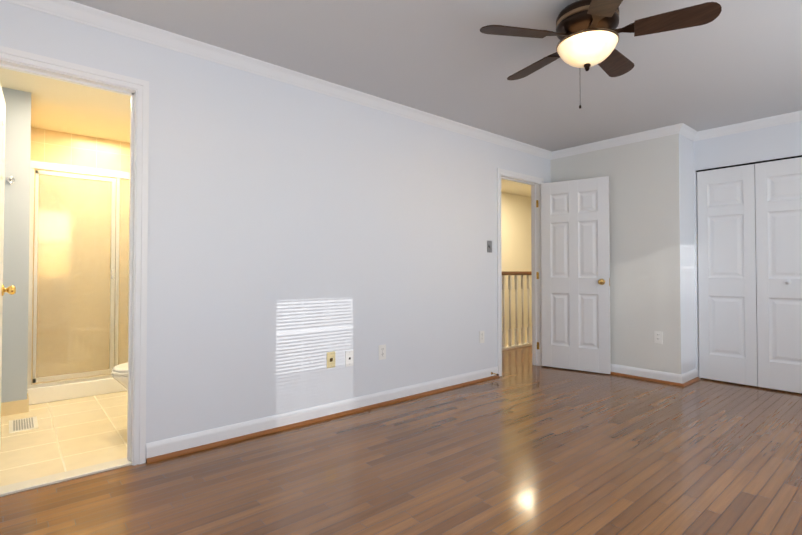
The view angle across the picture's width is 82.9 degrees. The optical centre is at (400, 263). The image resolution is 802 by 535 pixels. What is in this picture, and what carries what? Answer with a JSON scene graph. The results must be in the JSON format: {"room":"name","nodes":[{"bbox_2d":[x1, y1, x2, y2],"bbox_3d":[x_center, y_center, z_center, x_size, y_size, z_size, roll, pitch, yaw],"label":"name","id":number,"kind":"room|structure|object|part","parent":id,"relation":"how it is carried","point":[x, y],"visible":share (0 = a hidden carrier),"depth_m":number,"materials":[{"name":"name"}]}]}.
{"room":"empty bedroom","nodes":[
{"label":"empty bedroom","id":0,"kind":"room"},
{"bbox_2d":[0,391,127,486],"bbox_3d":[-2.046,1.153,3.177,1.420,0.104,1.660,1,-1,-41],"label":"floor","id":1,"kind":"structure","parent":0,"point":[71,434],"depth_m":2.84,"materials":[{"name":"beige tile"}]},
{"bbox_2d":[9,416,37,432],"bbox_3d":[-2.570,1.096,3.091,0.150,0.008,0.310,1,-1,-41],"label":"floor vent","id":2,"kind":"object","parent":1,"relation":"in","point":[23,424],"visible":1,"depth_m":3.08,"materials":[{"name":"white metal"}]},
{"bbox_2d":[111,362,127,389],"bbox_3d":[-1.567,0.717,3.134,0.735,0.775,0.490,1,-1,-41],"label":"toilet","id":3,"kind":"object","parent":1,"relation":"on","point":[119,373],"visible":0.1,"depth_m":2.87,"materials":[{"name":"white ceramic"}]},
{"bbox_2d":[0,68,130,402],"bbox_3d":[-2.335,-0.089,3.537,1.620,2.400,2.650,1,-1,-41],"label":"wall","id":4,"kind":"structure","parent":0,"point":[34,101],"depth_m":3.36,"materials":[{"name":"white paint"}]},
{"bbox_2d":[7,176,14,184],"bbox_3d":[-2.842,-0.602,3.308,0.044,0.065,0.051,1,-1,-41],"label":"wall hook","id":5,"kind":"object","parent":4,"relation":"attached to","point":[10,179],"visible":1,"depth_m":3.31,"materials":[{"name":"silver metal"}]},
{"bbox_2d":[1,393,28,415],"bbox_3d":[-2.943,1.058,3.359,0.290,0.100,0.220,1,-1,-41],"label":"baseboard","id":6,"kind":"structure","parent":4,"relation":"attached to","point":[14,407],"depth_m":3.32,"materials":[{"name":"beige tile"}]},
{"bbox_2d":[30,127,129,378],"bbox_3d":[-3.164,-0.072,4.505,1.620,2.400,0.100,1,-1,-41],"label":"wall tiles","id":7,"kind":"structure","parent":0,"point":[51,146],"depth_m":4.44,"materials":[{"name":"beige tile"}]},
{"bbox_2d":[0,0,551,442],"bbox_3d":[-0.173,-0.087,3.609,5.920,2.400,0.050,1,-1,-41],"label":"wall","id":8,"kind":"structure","parent":0,"point":[296,234],"depth_m":3.08,"materials":[{"name":"white paint"}]},
{"bbox_2d":[0,83,15,445],"bbox_3d":[-2.163,0.066,2.417,0.159,2.020,0.606,1,-1,-38],"label":"bathroom door","id":9,"kind":"structure","parent":8,"relation":"in","point":[11,289],"depth_m":2.59,"materials":[{"name":"white wood"}]},
{"bbox_2d":[0,457,131,496],"bbox_3d":[-1.717,1.083,2.302,0.600,0.014,0.100,1,-1,-41],"label":"bathroom door sill","id":10,"kind":"object","parent":8,"relation":"attached to","point":[9,489],"visible":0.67,"depth_m":2.29,"materials":[{"name":"beige stone"}]},
{"bbox_2d":[0,46,148,465],"bbox_3d":[-1.712,0.039,2.314,0.724,2.102,0.121,1,-1,-41],"label":"door frame","id":11,"kind":"structure","parent":8,"relation":"attached to","point":[136,90],"depth_m":2.48,"materials":[{"name":"white wood"}]},
{"bbox_2d":[3,0,550,159],"bbox_3d":[-0.292,-1.252,3.461,5.320,0.076,0.050,1,-1,-41],"label":"crown molding","id":12,"kind":"structure","parent":8,"relation":"attached to","point":[90,16],"depth_m":2.86,"materials":[{"name":"white wood"}]},
{"bbox_2d":[146,367,499,463],"bbox_3d":[-0.215,1.061,3.500,3.108,0.100,0.032,1,-1,-41],"label":"baseboard","id":13,"kind":"structure","parent":8,"relation":"attached to","point":[170,445],"depth_m":3.08,"materials":[{"name":"white wood"}]},
{"bbox_2d":[327,351,334,367],"bbox_3d":[-0.503,0.697,3.274,0.070,0.114,0.011,1,-1,-41],"label":"outlet","id":14,"kind":"object","parent":8,"relation":"attached to","point":[330,359],"visible":1,"depth_m":3.27,"materials":[{"name":"beige plastic"}]},
{"bbox_2d":[345,350,353,366],"bbox_3d":[-0.383,0.709,3.379,0.070,0.114,0.006,1,-1,-41],"label":"outlet","id":15,"kind":"object","parent":8,"relation":"attached to","point":[349,358],"visible":1,"depth_m":3.38,"materials":[{"name":"white plastic"}]},
{"bbox_2d":[379,344,385,359],"bbox_3d":[-0.147,0.702,3.581,0.070,0.114,0.008,1,-1,-41],"label":"electrical outlet","id":16,"kind":"object","parent":8,"relation":"attached to","point":[382,352],"visible":1,"depth_m":3.58,"materials":[{"name":"white plastic"}]},
{"bbox_2d":[479,331,483,342],"bbox_3d":[0.780,0.711,4.374,0.070,0.114,0.008,1,-1,-41],"label":"electrical outlet","id":17,"kind":"object","parent":8,"relation":"attached to","point":[481,336],"visible":1,"depth_m":4.37,"materials":[{"name":"white plastic"}]},
{"bbox_2d":[487,241,491,252],"bbox_3d":[0.876,-0.163,4.462,0.072,0.116,0.020,1,-1,-41],"label":"switch","id":18,"kind":"object","parent":8,"relation":"attached to","point":[489,246],"visible":1,"depth_m":4.46,"materials":[{"name":"grey metal"}]},
{"bbox_2d":[497,168,543,375],"bbox_3d":[1.244,0.093,4.843,0.824,2.082,0.121,1,-1,-41],"label":"door frame","id":19,"kind":"structure","parent":8,"relation":"attached to","point":[535,183],"depth_m":5.04,"materials":[{"name":"white wood"}]},
{"bbox_2d":[536,176,610,373],"bbox_3d":[1.806,0.121,4.826,0.761,2.000,0.159,-1,-1,36],"label":"hall door","id":20,"kind":"structure","parent":8,"relation":"in","point":[575,279],"depth_m":4.78,"materials":[{"name":"white wood"}]},
{"bbox_3d":[1.520,0.127,5.056,0.002,1.660,0.028,1,-1,-41],"label":"hall door jamb hinges","id":21,"kind":"part","parent":20,"relation":"part of","materials":[{"name":"gold metal"}]},
{"bbox_2d":[0,345,801,534],"bbox_3d":[1.648,1.158,3.336,8.360,0.100,4.600,1,-1,-41],"label":"floor","id":22,"kind":"structure","parent":0,"point":[522,445],"depth_m":2.36,"materials":[{"name":"brown wood"}]},
{"bbox_2d":[502,275,531,350],"bbox_3d":[1.576,0.583,6.246,4.500,1.150,0.110,1,-1,-41],"label":"balusters","id":23,"kind":"object","parent":22,"relation":"on","point":[518,345],"visible":0.27,"depth_m":6.24,"materials":[{"name":"white wood"}]},
{"bbox_2d":[502,271,531,274],"bbox_3d":[1.842,0.144,6.481,3.750,0.052,0.066,1,-1,-41],"label":"handrail","id":24,"kind":"object","parent":23,"relation":"attached to","point":[516,272],"visible":0.23,"depth_m":6.23,"materials":[{"name":"brown wood"}]},
{"bbox_2d":[70,0,801,151],"bbox_3d":[1.123,-1.329,4.147,8.560,0.100,6.450,1,-1,-41],"label":"ceiling","id":25,"kind":"structure","parent":0,"point":[736,61],"depth_m":2.87,"materials":[{"name":"white paint"}]},
{"bbox_2d":[480,0,721,108],"bbox_3d":[0.965,-1.075,2.348,1.064,0.469,1.083,1,-1,-41],"label":"ceiling fan","id":26,"kind":"object","parent":25,"relation":"hanging from","point":[586,33],"visible":1,"depth_m":2.22,"materials":[{"name":"brown wood"}]},
{"bbox_3d":[0.572,-1.146,2.251,0.340,0.037,0.261,1,-1,-41],"label":"blade","id":27,"kind":"part","parent":26,"relation":"part of","materials":[{"name":"brown wood"}]},
{"bbox_3d":[0.770,-1.139,2.660,0.184,0.037,0.357,1,-1,-41],"label":"blade","id":28,"kind":"part","parent":26,"relation":"part of","materials":[{"name":"brown wood"}]},
{"bbox_3d":[0.948,-1.210,2.318,0.300,0.200,0.300,1,-1,-41],"label":"motor","id":29,"kind":"part","parent":26,"relation":"part of","materials":[{"name":"brown metal"}]},
{"bbox_3d":[0.948,-1.069,2.315,0.292,0.118,0.292,1,-1,-41],"label":"lamp shade","id":30,"kind":"part","parent":26,"relation":"part of","materials":[{"name":"white glass"}]},
{"bbox_3d":[0.894,-1.151,1.940,0.318,0.037,0.297,1,-1,-41],"label":"blade","id":31,"kind":"part","parent":26,"relation":"part of","materials":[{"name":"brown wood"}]},
{"bbox_3d":[1.216,-1.140,2.599,0.356,0.037,0.149,1,-1,-41],"label":"blade","id":32,"kind":"part","parent":26,"relation":"part of","materials":[{"name":"brown wood"}]},
{"bbox_3d":[1.293,-1.148,2.148,0.232,0.037,0.350,1,-1,-41],"label":"blade","id":33,"kind":"part","parent":26,"relation":"part of","materials":[{"name":"brown wood"}]},
{"bbox_2d":[501,179,531,345],"bbox_3d":[0.932,0.701,5.858,6.380,3.900,1.950,1,-1,-41],"label":"wall","id":34,"kind":"structure","parent":0,"point":[516,225],"depth_m":7.92,"materials":[{"name":"white paint"}]},
{"bbox_2d":[552,133,687,373],"bbox_3d":[2.187,-0.068,4.720,0.150,2.400,1.310,1,-1,-41],"label":"wall","id":35,"kind":"structure","parent":0,"point":[648,179],"depth_m":4.41,"materials":[{"name":"white paint"}]},
{"bbox_2d":[551,123,686,159],"bbox_3d":[2.158,-1.232,4.650,0.050,0.076,1.310,1,-1,-41],"label":"crown molding","id":36,"kind":"structure","parent":35,"relation":"attached to","point":[681,128],"depth_m":4.56,"materials":[{"name":"white wood"}]},
{"bbox_2d":[611,364,685,386],"bbox_3d":[2.131,1.080,4.638,0.056,0.100,1.352,1,-1,-41],"label":"baseboard","id":37,"kind":"structure","parent":35,"relation":"attached to","point":[626,371],"depth_m":4.35,"materials":[{"name":"white wood"}]},
{"bbox_2d":[654,331,662,343],"bbox_3d":[2.444,0.705,4.315,0.008,0.114,0.070,1,-1,-41],"label":"electrical outlet","id":38,"kind":"object","parent":35,"relation":"attached to","point":[657,336],"visible":1,"depth_m":4.31,"materials":[{"name":"white plastic"}]},
{"bbox_2d":[684,126,698,139],"bbox_3d":[2.716,-1.238,4.298,0.300,0.076,0.050,1,-1,-41],"label":"crown molding","id":39,"kind":"structure","parent":35,"relation":"attached to","point":[692,134],"depth_m":4.37,"materials":[{"name":"white wood"}]},
{"bbox_2d":[685,369,699,385],"bbox_3d":[2.734,1.074,4.285,0.394,0.100,0.032,1,-1,-41],"label":"baseboard","id":40,"kind":"structure","parent":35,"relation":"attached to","point":[691,376],"depth_m":4.30,"materials":[{"name":"white wood"}]},
{"bbox_2d":[688,121,801,376],"bbox_3d":[3.605,-0.086,3.670,0.100,2.400,2.330,1,-1,-41],"label":"wall","id":41,"kind":"structure","parent":0,"point":[784,140],"depth_m":4.31,"materials":[{"name":"white paint"}]},
{"bbox_2d":[697,164,757,385],"bbox_3d":[3.060,0.107,4.273,0.030,2.005,0.453,1,-1,-41],"label":"closet door leaf","id":42,"kind":"structure","parent":41,"relation":"in","point":[727,284],"depth_m":4.25,"materials":[{"name":"white wood"}]},
{"bbox_2d":[692,110,801,140],"bbox_3d":[3.558,-1.249,3.629,0.050,0.076,2.160,1,-1,-41],"label":"crown molding","id":43,"kind":"structure","parent":41,"relation":"attached to","point":[796,116],"depth_m":4.09,"materials":[{"name":"white wood"}]},
{"bbox_2d":[696,155,801,171],"bbox_3d":[3.509,-0.914,3.773,0.030,0.012,1.840,1,-1,-41],"label":"trim","id":44,"kind":"structure","parent":41,"relation":"attached to","point":[750,163],"depth_m":4.12,"materials":[{"name":"black"}]},
{"bbox_2d":[755,157,801,392],"bbox_3d":[3.343,0.101,3.915,0.065,2.005,0.453,1,-1,-41],"label":"closet door leaf","id":45,"kind":"structure","parent":41,"relation":"in","point":[778,195],"depth_m":3.97,"materials":[{"name":"white wood"}]},
{"bbox_3d":[-2.820,-0.078,4.181,1.520,2.400,0.840,1,-1,-41],"label":"tiled wall","id":46,"kind":"structure","parent":0,"visible":0},
{"bbox_2d":[27,160,129,404],"bbox_3d":[-2.752,0.161,4.235,1.136,1.925,0.836,1,-1,-41],"label":"shower stall","id":47,"kind":"object","parent":46,"relation":"attached to","point":[50,387],"visible":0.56,"depth_m":3.78,"materials":[{"name":"white glass"}]}
]}

